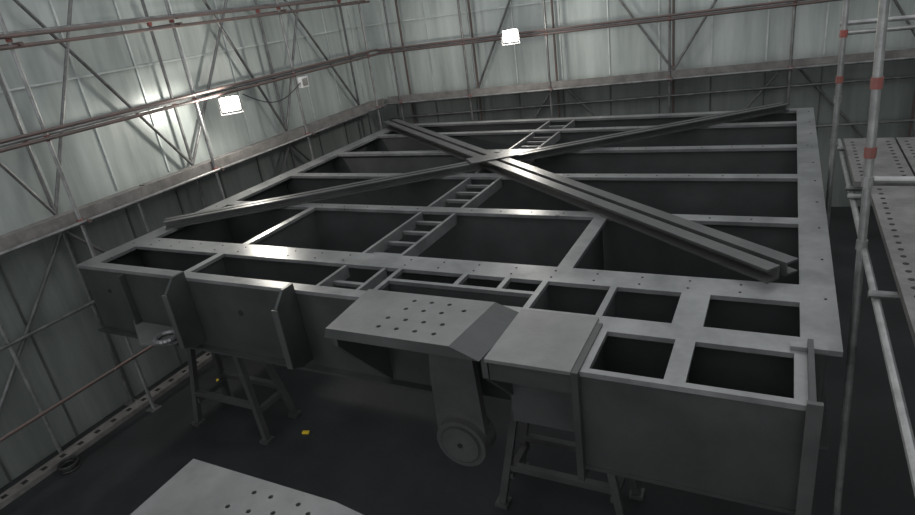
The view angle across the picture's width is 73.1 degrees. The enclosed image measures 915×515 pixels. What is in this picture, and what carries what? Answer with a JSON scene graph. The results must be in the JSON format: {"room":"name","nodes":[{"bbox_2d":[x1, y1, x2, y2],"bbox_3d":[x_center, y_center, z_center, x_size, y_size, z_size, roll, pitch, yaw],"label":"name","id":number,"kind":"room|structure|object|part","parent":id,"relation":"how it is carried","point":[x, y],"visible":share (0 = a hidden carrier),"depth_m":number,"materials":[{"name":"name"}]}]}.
{"room":"shipyard hall","nodes":[
{"label":"shipyard hall","id":0,"kind":"room"},
{"bbox_2d":[0,0,377,234],"bbox_3d":[-5.191,-1.101,6.947,0.063,7.035,15.204,4,26,27],"label":"wall","id":1,"kind":"structure","parent":0,"point":[132,148],"depth_m":8.47,"materials":[{"name":"grey metal"}]},
{"bbox_2d":[0,109,382,487],"bbox_3d":[-4.869,0.882,7.763,0.006,2.698,15.196,4,26,27],"label":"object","id":2,"kind":"structure","parent":1,"relation":"attached to","point":[73,349],"depth_m":7.83,"materials":[{"name":"grey metal"}]},
{"bbox_2d":[0,206,914,514],"bbox_3d":[1.482,2.117,6.173,12.915,0.001,17.206,4,26,27],"label":"floor","id":3,"kind":"structure","parent":0,"point":[369,448],"depth_m":6.94,"materials":[{"name":"grey concrete"}]},
{"bbox_2d":[57,455,80,474],"bbox_3d":[-4.606,2.460,7.320,0.243,0.088,0.243,4,26,27],"label":"coil","id":4,"kind":"object","parent":3,"relation":"on","point":[61,465],"visible":1,"depth_m":7.30,"materials":[{"name":"black rubber"}]},
{"bbox_2d":[0,352,211,509],"bbox_3d":[-4.534,2.203,7.936,0.168,0.065,9.240,4,26,27],"label":"beam","id":5,"kind":"structure","parent":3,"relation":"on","point":[48,468],"depth_m":7.80,"materials":[{"name":"metal"}]},
{"bbox_2d":[186,348,301,445],"bbox_3d":[-2.756,1.295,7.452,1.281,1.628,0.630,4,26,27],"label":"trestle","id":6,"kind":"object","parent":3,"relation":"on","point":[198,395],"depth_m":7.50,"materials":[{"name":"grey metal"}]},
{"bbox_2d":[130,459,362,514],"bbox_3d":[-1.040,2.487,3.037,1.197,2.415,1.281,4,26,27],"label":"metal plate","id":7,"kind":"object","parent":3,"relation":"on","point":[200,487],"visible":1,"depth_m":3.03,"materials":[{"name":"grey metal"}]},
{"bbox_2d":[216,379,309,433],"bbox_3d":[-2.676,1.879,8.118,0.225,0.021,2.452,-27,29,-38],"label":"scraps","id":8,"kind":"object","parent":3,"relation":"on","point":[308,431],"visible":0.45,"depth_m":7.34,"materials":[{"name":"yellow"}]},
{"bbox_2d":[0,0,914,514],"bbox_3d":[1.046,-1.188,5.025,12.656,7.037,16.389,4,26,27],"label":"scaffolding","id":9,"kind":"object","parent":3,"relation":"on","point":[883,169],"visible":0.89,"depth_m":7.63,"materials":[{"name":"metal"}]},
{"bbox_2d":[218,94,243,115],"bbox_3d":[-3.280,-2.204,8.911,0.328,0.254,0.131,-15,24,-16],"label":"floodlight","id":10,"kind":"object","parent":9,"relation":"attached to","point":[230,103],"visible":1,"depth_m":8.86,"materials":[{"name":"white glass"}]},
{"bbox_2d":[242,76,308,102],"bbox_3d":[-2.836,-2.605,9.742,0.080,0.270,1.474,4,26,27],"label":"junction box","id":11,"kind":"object","parent":9,"relation":"attached to","point":[303,82],"visible":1,"depth_m":10.17,"materials":[{"name":"white plastic"}]},
{"bbox_2d":[501,28,519,44],"bbox_3d":[0.927,-3.861,10.789,0.321,0.254,0.131,-5,23,8],"label":"floodlight","id":12,"kind":"object","parent":9,"relation":"attached to","point":[509,35],"visible":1,"depth_m":10.74,"materials":[{"name":"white glass"}]},
{"bbox_2d":[76,102,842,514],"bbox_3d":[0.351,-0.434,7.640,7.129,1.256,7.188,4,26,27],"label":"steel grid frame","id":13,"kind":"object","parent":3,"relation":"on","point":[658,291],"visible":1,"depth_m":5.35,"materials":[{"name":"grey metal"}]},
{"bbox_3d":[-0.266,0.450,4.362,1.323,0.074,0.630,4,26,27],"label":"bolted bracket plate","id":14,"kind":"part","parent":13,"relation":"part of","materials":[{"name":"grey metal"}]},
{"bbox_3d":[0.005,1.022,4.489,0.399,1.128,0.063,4,26,27],"label":"lug arm","id":15,"kind":"part","parent":13,"relation":"part of","materials":[{"name":"grey metal"}]},
{"bbox_3d":[0.452,-1.316,8.080,0.630,0.013,0.294,-12,23,-9],"label":"gusset plate","id":16,"kind":"part","parent":13,"relation":"part of","materials":[{"name":"grey metal"}]},
{"bbox_3d":[0.555,0.526,3.985,0.552,0.023,0.662,4,26,27],"label":"plate","id":17,"kind":"part","parent":13,"relation":"part of","materials":[{"name":"grey metal"}]},
{"bbox_3d":[1.999,0.509,3.510,0.189,0.023,0.063,4,26,27],"label":"plate","id":18,"kind":"part","parent":13,"relation":"part of","materials":[{"name":"grey paint"}]},
{"bbox_3d":[1.793,1.077,3.157,0.071,0.808,0.029,4,26,27],"label":"plate","id":19,"kind":"part","parent":13,"relation":"part of","materials":[{"name":"grey metal"}]},
{"bbox_2d":[495,403,644,514],"bbox_3d":[0.961,1.560,5.559,1.281,1.628,0.630,4,26,27],"label":"trestle","id":20,"kind":"object","parent":3,"relation":"on","point":[511,466],"depth_m":5.67,"materials":[{"name":"grey metal"}]},
{"bbox_2d":[361,0,914,123],"bbox_3d":[4.356,-4.176,10.945,13.069,7.035,0.063,0,24,19],"label":"wall","id":21,"kind":"structure","parent":0,"point":[738,38],"depth_m":11.58,"materials":[{"name":"grey metal"}]},
{"bbox_2d":[0,0,891,481],"bbox_3d":[-0.944,-2.471,8.730,21.345,7.035,9.088,-18,25,-21],"label":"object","id":22,"kind":"structure","parent":21,"relation":"attached to","point":[77,77],"depth_m":9.60,"materials":[{"name":"grey metal"}]},
{"bbox_2d":[378,59,914,206],"bbox_3d":[4.628,-2.180,11.747,13.028,2.698,0.006,0,24,19],"label":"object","id":23,"kind":"structure","parent":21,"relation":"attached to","point":[897,95],"depth_m":11.27,"materials":[{"name":"grey metal"}]}
]}

